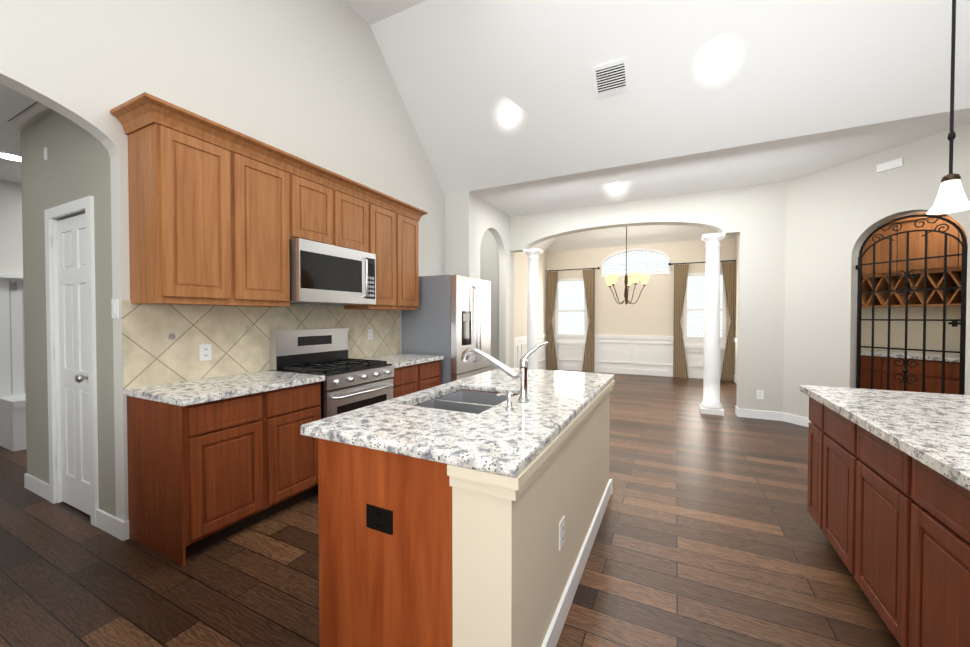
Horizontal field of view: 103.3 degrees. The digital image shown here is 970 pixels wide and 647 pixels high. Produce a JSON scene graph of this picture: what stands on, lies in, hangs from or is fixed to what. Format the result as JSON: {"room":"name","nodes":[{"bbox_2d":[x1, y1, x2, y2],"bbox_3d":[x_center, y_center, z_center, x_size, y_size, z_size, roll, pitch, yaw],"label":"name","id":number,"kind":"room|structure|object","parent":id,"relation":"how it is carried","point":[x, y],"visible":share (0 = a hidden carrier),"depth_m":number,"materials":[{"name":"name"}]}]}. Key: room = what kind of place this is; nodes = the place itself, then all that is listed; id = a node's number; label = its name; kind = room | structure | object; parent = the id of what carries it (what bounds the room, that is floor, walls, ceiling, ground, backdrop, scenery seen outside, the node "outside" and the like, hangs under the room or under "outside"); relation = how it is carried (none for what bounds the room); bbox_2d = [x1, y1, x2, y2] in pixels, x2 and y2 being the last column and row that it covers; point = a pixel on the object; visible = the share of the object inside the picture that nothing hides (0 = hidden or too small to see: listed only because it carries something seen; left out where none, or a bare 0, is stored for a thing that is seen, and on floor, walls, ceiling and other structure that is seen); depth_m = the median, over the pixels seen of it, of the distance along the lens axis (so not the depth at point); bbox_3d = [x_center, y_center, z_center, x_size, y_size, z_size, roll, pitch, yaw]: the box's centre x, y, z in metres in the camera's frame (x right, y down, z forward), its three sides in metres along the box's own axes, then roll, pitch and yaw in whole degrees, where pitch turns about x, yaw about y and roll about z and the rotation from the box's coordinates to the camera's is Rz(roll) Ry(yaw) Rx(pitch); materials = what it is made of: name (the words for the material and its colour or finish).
{"room":"kitchen","nodes":[
{"label":"kitchen","id":0,"kind":"room"},
{"bbox_2d":[0,179,22,274],"bbox_3d":[-5.373,-0.113,3.697,0.150,2.800,5.400,0,1,26],"label":"wall","id":1,"kind":"structure","parent":0,"point":[11,249],"depth_m":4.11,"materials":[{"name":"white paint"}]},
{"bbox_2d":[0,274,26,451],"bbox_3d":[-4.440,0.368,4.889,0.470,1.800,2.150,0,1,26],"label":"hall tree","id":2,"kind":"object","parent":1,"relation":"attached to","point":[12,397],"depth_m":4.07,"materials":[{"name":"white"}]},
{"bbox_2d":[0,83,48,125],"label":"ceiling","id":3,"kind":"structure","parent":0,"point":[17,108],"depth_m":2.61,"materials":[{"name":"white paint"}]},
{"bbox_2d":[0,108,53,183],"bbox_3d":[-3.851,-1.550,2.919,3.549,0.100,5.400,0,1,26],"label":"ceiling","id":4,"kind":"structure","parent":0,"point":[10,141],"depth_m":3.21,"materials":[{"name":"white paint"}]},
{"bbox_2d":[0,151,20,161],"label":"recessed light","id":5,"kind":"object","parent":4,"relation":"in","point":[5,155],"depth_m":3.45,"materials":[{"name":"white"}]},
{"bbox_2d":[21,111,115,516],"bbox_3d":[-2.929,-0.098,2.759,1.505,2.800,0.150,0,1,26],"label":"wall","id":6,"kind":"structure","parent":0,"point":[75,166],"depth_m":2.70,"materials":[{"name":"beige paint"}]},
{"bbox_2d":[24,473,49,500],"bbox_3d":[-3.407,1.245,2.926,0.520,0.110,0.015,0,1,26],"label":"baseboard","id":7,"kind":"structure","parent":6,"relation":"attached to","point":[37,486],"depth_m":2.92,"materials":[{"name":"white wood"}]},
{"bbox_2d":[44,147,47,160],"bbox_3d":[-3.182,-1.228,2.776,0.040,0.090,0.010,0,1,26],"label":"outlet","id":8,"kind":"object","parent":6,"relation":"attached to","point":[45,149],"depth_m":2.77,"materials":[{"name":"white plastic"}]},
{"bbox_2d":[44,196,98,526],"bbox_3d":[-2.824,0.244,2.654,0.750,2.120,0.155,0,1,26],"label":"door","id":9,"kind":"structure","parent":6,"relation":"attached to","point":[71,351],"depth_m":2.68,"materials":[{"name":"white wood"}]},
{"bbox_2d":[0,0,444,520],"bbox_3d":[-2.516,-0.981,1.753,0.115,4.600,8.480,0,1,26],"label":"wall","id":10,"kind":"structure","parent":0,"point":[312,81],"depth_m":2.85,"materials":[{"name":"white paint"}]},
{"bbox_2d":[111,299,118,317],"bbox_3d":[-2.254,-0.090,2.335,0.075,0.115,0.010,0,1,26],"label":"light switch","id":11,"kind":"object","parent":10,"relation":"attached to","point":[114,302],"depth_m":2.33,"materials":[{"name":"white plastic"}]},
{"bbox_2d":[122,100,249,303],"bbox_3d":[-1.902,-0.698,2.471,0.347,1.110,0.484,0,1,26],"label":"upper cabinet","id":12,"kind":"object","parent":10,"relation":"attached to","point":[220,215],"depth_m":2.31,"materials":[{"name":"brown wood"}]},
{"bbox_2d":[199,344,211,360],"bbox_3d":[-1.971,0.204,2.707,0.008,0.115,0.075,0,1,26],"label":"outlet","id":13,"kind":"object","parent":10,"relation":"attached to","point":[205,352],"depth_m":2.70,"materials":[{"name":"white plastic"}]},
{"bbox_2d":[121,300,399,388],"bbox_3d":[-1.603,0.109,3.466,0.014,0.535,2.590,0,1,26],"label":"tile backsplash","id":14,"kind":"structure","parent":10,"relation":"attached to","point":[161,343],"depth_m":2.79,"materials":[{"name":"beige tile"}]},
{"bbox_2d":[246,136,293,306],"bbox_3d":[-1.748,-0.703,2.781,0.347,1.110,0.504,0,1,26],"label":"upper cabinet","id":15,"kind":"object","parent":10,"relation":"attached to","point":[269,172],"depth_m":2.77,"materials":[{"name":"brown wood"}]},
{"bbox_2d":[294,156,341,246],"bbox_3d":[-1.528,-0.960,3.221,0.347,0.610,0.489,0,1,26],"label":"upper cabinet","id":16,"kind":"object","parent":10,"relation":"attached to","point":[317,192],"depth_m":3.14,"materials":[{"name":"brown wood"}]},
{"bbox_2d":[289,238,375,304],"bbox_3d":[-1.391,-0.415,3.358,0.478,0.476,0.832,0,1,26],"label":"microwave","id":17,"kind":"object","parent":16,"relation":"attached to","point":[323,273],"visible":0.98,"depth_m":3.17,"materials":[{"name":"silver metal"}]},
{"bbox_2d":[342,176,369,252],"bbox_3d":[-1.374,-0.965,3.531,0.347,0.610,0.499,0,1,26],"label":"upper cabinet","id":18,"kind":"object","parent":10,"relation":"attached to","point":[355,198],"depth_m":3.52,"materials":[{"name":"brown wood"}]},
{"bbox_2d":[367,329,372,339],"bbox_3d":[-1.247,0.120,4.166,0.008,0.115,0.075,0,1,26],"label":"outlet","id":19,"kind":"object","parent":10,"relation":"attached to","point":[369,331],"depth_m":4.16,"materials":[{"name":"white plastic"}]},
{"bbox_2d":[343,188,401,307],"bbox_3d":[-1.157,-0.722,3.973,0.347,1.110,0.479,0,1,26],"label":"upper cabinet","id":20,"kind":"object","parent":10,"relation":"attached to","point":[385,212],"depth_m":3.90,"materials":[{"name":"brown wood"}]},
{"bbox_2d":[402,204,421,307],"bbox_3d":[-1.012,-0.727,4.265,0.347,1.110,0.469,0,1,26],"label":"upper cabinet","id":21,"kind":"object","parent":10,"relation":"attached to","point":[410,216],"depth_m":4.25,"materials":[{"name":"brown wood"}]},
{"bbox_2d":[343,0,425,24],"bbox_3d":[0.790,-3.190,-0.844,8.315,0.100,7.130,0,1,26],"label":"ceiling","id":22,"kind":"structure","parent":0,"point":[370,12],"depth_m":3.90,"materials":[{"name":"white paint"}]},
{"bbox_2d":[926,0,969,214],"bbox_3d":[2.365,-1.879,1.929,0.164,2.610,0.164,0,1,26],"label":"pendant light","id":23,"kind":"object","parent":22,"relation":"hanging from","point":[951,197],"visible":1,"depth_m":1.94,"materials":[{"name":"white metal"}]},
{"bbox_2d":[0,369,900,646],"bbox_3d":[0.509,1.325,3.259,12.400,0.060,14.600,0,1,26],"label":"floor","id":24,"kind":"structure","parent":0,"point":[710,533],"depth_m":2.07,"materials":[{"name":"brown wood"}]},
{"bbox_2d":[125,393,271,565],"bbox_3d":[-1.791,0.871,2.401,0.625,0.876,0.463,0,1,26],"label":"base cabinet","id":25,"kind":"object","parent":24,"relation":"on","point":[213,460],"depth_m":2.21,"materials":[{"name":"brown wood"}]},
{"bbox_2d":[124,370,323,408],"bbox_3d":[-1.683,0.410,2.584,0.650,0.040,0.920,0,1,26],"label":"countertop","id":26,"kind":"structure","parent":25,"relation":"on","point":[200,391],"depth_m":2.40,"materials":[{"name":"white stone"}]},
{"bbox_2d":[268,381,320,514],"bbox_3d":[-1.589,0.864,2.808,0.625,0.876,0.447,0,1,26],"label":"base cabinet","id":27,"kind":"object","parent":24,"relation":"on","point":[293,456],"depth_m":2.65,"materials":[{"name":"brown wood"}]},
{"bbox_2d":[270,328,393,492],"bbox_3d":[-1.274,0.673,3.329,0.721,1.240,0.760,0,1,26],"label":"range","id":28,"kind":"object","parent":24,"relation":"on","point":[349,384],"visible":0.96,"depth_m":3.23,"materials":[{"name":"silver metal"}]},
{"bbox_2d":[391,365,419,397],"bbox_3d":[-1.052,0.847,3.890,0.625,0.876,0.428,0,1,26],"label":"base cabinet","id":29,"kind":"object","parent":24,"relation":"on","point":[406,381],"depth_m":3.76,"materials":[{"name":"brown wood"}]},
{"bbox_2d":[359,353,443,368],"bbox_3d":[-0.942,0.386,4.077,0.650,0.040,0.875,0,1,26],"label":"countertop","id":30,"kind":"structure","parent":29,"relation":"on","point":[398,360],"depth_m":4.02,"materials":[{"name":"white stone"}]},
{"bbox_2d":[420,361,440,390],"bbox_3d":[-0.862,0.841,4.273,0.625,0.876,0.427,0,1,26],"label":"base cabinet","id":31,"kind":"object","parent":24,"relation":"on","point":[430,372],"depth_m":4.12,"materials":[{"name":"brown wood"}]},
{"bbox_2d":[402,275,490,384],"bbox_3d":[-0.439,0.353,4.885,0.831,1.830,0.900,0,1,26],"label":"refrigerator","id":32,"kind":"object","parent":24,"relation":"on","point":[449,319],"visible":0.67,"depth_m":4.50,"materials":[{"name":"grey metal"}]},
{"bbox_2d":[318,380,614,646],"bbox_3d":[0.141,0.874,2.223,0.895,0.875,2.000,0,1,26],"label":"kitchen island","id":33,"kind":"object","parent":24,"relation":"on","point":[415,552],"visible":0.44,"depth_m":1.39,"materials":[{"name":"brown wood"}]},
{"bbox_2d":[300,368,613,476],"bbox_3d":[0.123,0.416,2.230,0.930,0.040,2.020,0,1,26],"label":"island countertop","id":34,"kind":"structure","parent":33,"relation":"on","point":[500,439],"depth_m":1.56,"materials":[{"name":"stone"}]},
{"bbox_2d":[461,341,547,409],"bbox_3d":[0.052,0.245,1.963,0.480,0.307,0.288,0,1,26],"label":"faucet","id":35,"kind":"object","parent":34,"relation":"on","point":[521,376],"visible":1,"depth_m":1.97,"materials":[{"name":"silver metal"}]},
{"bbox_2d":[523,248,542,368],"bbox_3d":[0.825,-0.009,6.597,0.280,2.500,0.280,0,1,26],"label":"column","id":36,"kind":"structure","parent":24,"relation":"on","point":[533,322],"depth_m":6.51,"materials":[{"name":"white paint"}]},
{"bbox_2d":[700,233,724,415],"bbox_3d":[3.208,0.010,5.416,0.280,2.500,0.280,0,1,26],"label":"column","id":37,"kind":"structure","parent":24,"relation":"on","point":[711,404],"depth_m":5.34,"materials":[{"name":"white paint"}]},
{"bbox_2d":[800,385,969,646],"bbox_3d":[1.541,0.886,0.211,1.150,0.915,4.470,0,1,26],"label":"kitchen island","id":38,"kind":"object","parent":24,"relation":"on","point":[888,505],"depth_m":1.50,"materials":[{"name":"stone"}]},
{"bbox_2d":[860,360,959,394],"bbox_3d":[5.234,0.841,4.248,1.849,0.875,1.849,0,1,26],"label":"wine cabinet","id":39,"kind":"object","parent":24,"relation":"on","point":[933,376],"depth_m":4.39,"materials":[{"name":"brown wood"}]},
{"bbox_2d":[861,348,959,367],"bbox_3d":[5.222,0.384,4.236,1.866,0.040,1.866,0,1,26],"label":"countertop","id":40,"kind":"structure","parent":39,"relation":"on","point":[879,357],"depth_m":4.40,"materials":[{"name":"grey stone"}]},
{"bbox_2d":[862,212,967,275],"bbox_3d":[5.364,-0.952,4.263,1.654,0.660,1.654,0,1,26],"label":"wine cabinet","id":41,"kind":"object","parent":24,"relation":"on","point":[935,247],"depth_m":4.55,"materials":[{"name":"brown wood"}]},
{"bbox_2d":[876,264,961,307],"bbox_3d":[5.506,-0.423,4.319,1.442,0.400,1.442,0,1,26],"label":"wine rack","id":42,"kind":"object","parent":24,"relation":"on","point":[935,272],"depth_m":4.54,"materials":[{"name":"brown wood"}]},
{"bbox_2d":[445,191,472,277],"bbox_3d":[-0.426,-0.992,5.516,0.515,4.500,0.120,0,1,26],"label":"wall","id":43,"kind":"structure","parent":0,"point":[458,233],"depth_m":5.42,"materials":[{"name":"white paint"}]},
{"bbox_2d":[473,194,509,367],"bbox_3d":[0.077,-0.351,6.098,0.120,3.200,1.350,0,1,26],"label":"wall","id":44,"kind":"structure","parent":0,"point":[494,221],"depth_m":6.48,"materials":[{"name":"white paint"}]},
{"bbox_2d":[514,246,546,337],"bbox_3d":[0.840,-0.567,8.601,0.120,3.550,3.420,0,1,26],"label":"wall","id":45,"kind":"structure","parent":0,"point":[520,289],"depth_m":8.55,"materials":[{"name":"beige paint"}]},
{"bbox_2d":[514,334,545,369],"bbox_3d":[0.868,0.750,8.508,0.030,0.920,3.240,0,1,26],"label":"trim","id":46,"kind":"structure","parent":45,"relation":"attached to","point":[520,343],"depth_m":8.54,"materials":[{"name":"white"}]},
{"bbox_2d":[480,181,785,411],"bbox_3d":[1.640,-1.003,6.177,5.100,4.500,0.200,0,1,26],"label":"wall","id":47,"kind":"structure","parent":0,"point":[753,217],"depth_m":5.17,"materials":[{"name":"grey paint"}]},
{"bbox_2d":[757,390,763,398],"bbox_3d":[3.654,0.945,5.093,0.075,0.115,0.008,0,1,26],"label":"outlet","id":48,"kind":"object","parent":47,"relation":"attached to","point":[760,393],"depth_m":5.09,"materials":[{"name":"white plastic"}]},
{"bbox_2d":[534,225,736,251],"bbox_3d":[2.753,-2.076,7.628,4.390,0.500,3.420,0,1,26],"label":"ceiling","id":49,"kind":"structure","parent":0,"point":[616,236],"depth_m":8.88,"materials":[{"name":"white paint"}]},
{"bbox_2d":[605,226,649,303],"bbox_3d":[2.764,-1.289,7.491,0.847,1.870,0.813,0,1,26],"label":"chandelier","id":50,"kind":"object","parent":49,"relation":"hanging from","point":[611,279],"visible":0.98,"depth_m":7.41,"materials":[{"name":"beige glass"}]},
{"bbox_2d":[546,237,735,336],"bbox_3d":[3.486,-0.575,9.131,4.150,3.550,0.120,0,1,26],"label":"wall","id":51,"kind":"structure","parent":0,"point":[650,312],"depth_m":9.02,"materials":[{"name":"beige paint"}]},
{"bbox_2d":[545,267,599,371],"bbox_3d":[2.149,-0.093,9.662,1.450,2.569,0.130,0,1,26],"label":"curtain","id":52,"kind":"object","parent":51,"relation":"hanging from","point":[588,275],"depth_m":9.48,"materials":[{"name":"fabric"}]},
{"bbox_2d":[546,334,726,379],"bbox_3d":[3.453,0.741,9.085,4.150,0.920,0.030,0,1,26],"label":"wainscoting","id":53,"kind":"structure","parent":51,"relation":"attached to","point":[653,355],"depth_m":9.07,"materials":[{"name":"white"}]},
{"bbox_2d":[555,248,725,348],"bbox_3d":[3.509,-0.613,9.085,3.790,2.306,0.140,0,1,26],"label":"dining room window","id":54,"kind":"structure","parent":51,"relation":"in","point":[570,309],"depth_m":9.08,"materials":[{"name":"white glass"}]},
{"bbox_2d":[669,260,735,380],"bbox_3d":[4.783,-0.072,8.356,1.450,2.569,0.130,0,1,26],"label":"curtain","id":55,"kind":"object","parent":51,"relation":"hanging from","point":[679,355],"depth_m":8.48,"materials":[{"name":"fabric"}]},
{"bbox_2d":[370,0,969,215],"bbox_3d":[2.749,-2.567,3.944,9.050,1.500,3.170,0,1,26],"label":"ceiling","id":56,"kind":"structure","parent":0,"point":[463,72],"depth_m":3.82,"materials":[{"name":"white paint"}]},
{"bbox_2d":[503,109,513,120],"bbox_3d":[0.269,-2.359,4.344,0.488,0.464,0.293,0,1,26],"label":"halo","id":57,"kind":"object","parent":56,"relation":"attached to","point":[508,114],"visible":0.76,"depth_m":4.34,"materials":[{"name":"white"}]},
{"bbox_2d":[500,104,516,122],"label":"recessed light","id":58,"kind":"object","parent":56,"relation":"in","point":[507,106],"depth_m":4.36,"materials":[{"name":"white"}]},
{"bbox_2d":[592,58,629,97],"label":"air vent","id":59,"kind":"object","parent":56,"relation":"in","point":[612,77],"depth_m":3.82,"materials":[{"name":"white metal"}]},
{"bbox_2d":[612,183,621,189],"bbox_3d":[1.717,-1.799,5.001,0.516,0.496,0.169,0,1,26],"label":"halo","id":60,"kind":"object","parent":56,"relation":"attached to","point":[616,186],"visible":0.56,"depth_m":5.01,"materials":[{"name":"white"}]},
{"bbox_2d":[705,47,730,72],"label":"recessed light","id":61,"kind":"object","parent":56,"relation":"in","point":[721,50],"depth_m":3.45,"materials":[{"name":"white metal"}]},
{"bbox_2d":[710,54,725,69],"bbox_3d":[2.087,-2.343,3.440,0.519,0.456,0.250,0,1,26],"label":"bulb","id":62,"kind":"object","parent":56,"relation":"attached to","point":[717,61],"visible":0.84,"depth_m":3.44,"materials":[{"name":"white"}]},
{"bbox_2d":[735,235,737,337],"bbox_3d":[4.666,-0.536,6.704,0.120,3.550,3.420,0,1,26],"label":"wall","id":63,"kind":"structure","parent":0,"point":[737,235],"depth_m":7.96,"materials":[{"name":"beige paint"}]},
{"bbox_2d":[734,338,736,383],"bbox_3d":[4.559,0.779,6.678,0.030,0.920,3.240,0,1,26],"label":"trim","id":64,"kind":"structure","parent":63,"relation":"attached to","point":[735,339],"depth_m":7.89,"materials":[{"name":"white"}]},
{"bbox_2d":[783,123,969,417],"bbox_3d":[4.521,-0.956,3.271,0.140,4.500,3.600,0,1,-19],"label":"wall","id":65,"kind":"structure","parent":0,"point":[837,215],"depth_m":4.41,"materials":[{"name":"grey paint"}]},
{"bbox_2d":[877,158,903,172],"bbox_3d":[4.194,-1.637,3.973,0.025,0.080,0.200,0,1,-19],"label":"box","id":66,"kind":"object","parent":65,"relation":"attached to","point":[892,164],"visible":0.86,"depth_m":3.96,"materials":[{"name":"white plastic"}]},
{"bbox_2d":[856,214,967,394],"bbox_3d":[4.302,0.078,3.921,0.054,2.351,0.841,0,1,-17],"label":"iron gate","id":67,"kind":"object","parent":65,"relation":"attached to","point":[963,288],"visible":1,"depth_m":3.88,"materials":[{"name":"black metal"}]},
{"bbox_2d":[861,211,927,313],"bbox_3d":[4.994,-0.170,4.151,1.310,2.900,2.260,0,1,-19],"label":"wall","id":68,"kind":"structure","parent":0,"point":[912,213],"depth_m":4.81,"materials":[{"name":"grey paint"}]},
{"bbox_2d":[862,276,863,307],"bbox_3d":[5.071,-0.436,5.141,0.328,0.400,0.328,0,1,26],"label":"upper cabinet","id":69,"kind":"object","parent":68,"relation":"attached to","point":[862,276],"depth_m":5.06,"materials":[{"name":"brown wood"}]},
{"bbox_2d":[864,276,875,307],"bbox_3d":[5.130,-0.433,4.967,0.328,0.400,0.327,0,1,26],"label":"upper cabinet","id":70,"kind":"object","parent":68,"relation":"attached to","point":[867,279],"depth_m":5.03,"materials":[{"name":"brown wood"}]},
{"bbox_2d":[861,304,960,359],"bbox_3d":[5.510,0.080,4.329,1.437,0.565,1.436,0,1,26],"label":"backsplash","id":71,"kind":"structure","parent":0,"point":[934,329],"depth_m":4.75,"materials":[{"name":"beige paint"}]}
]}

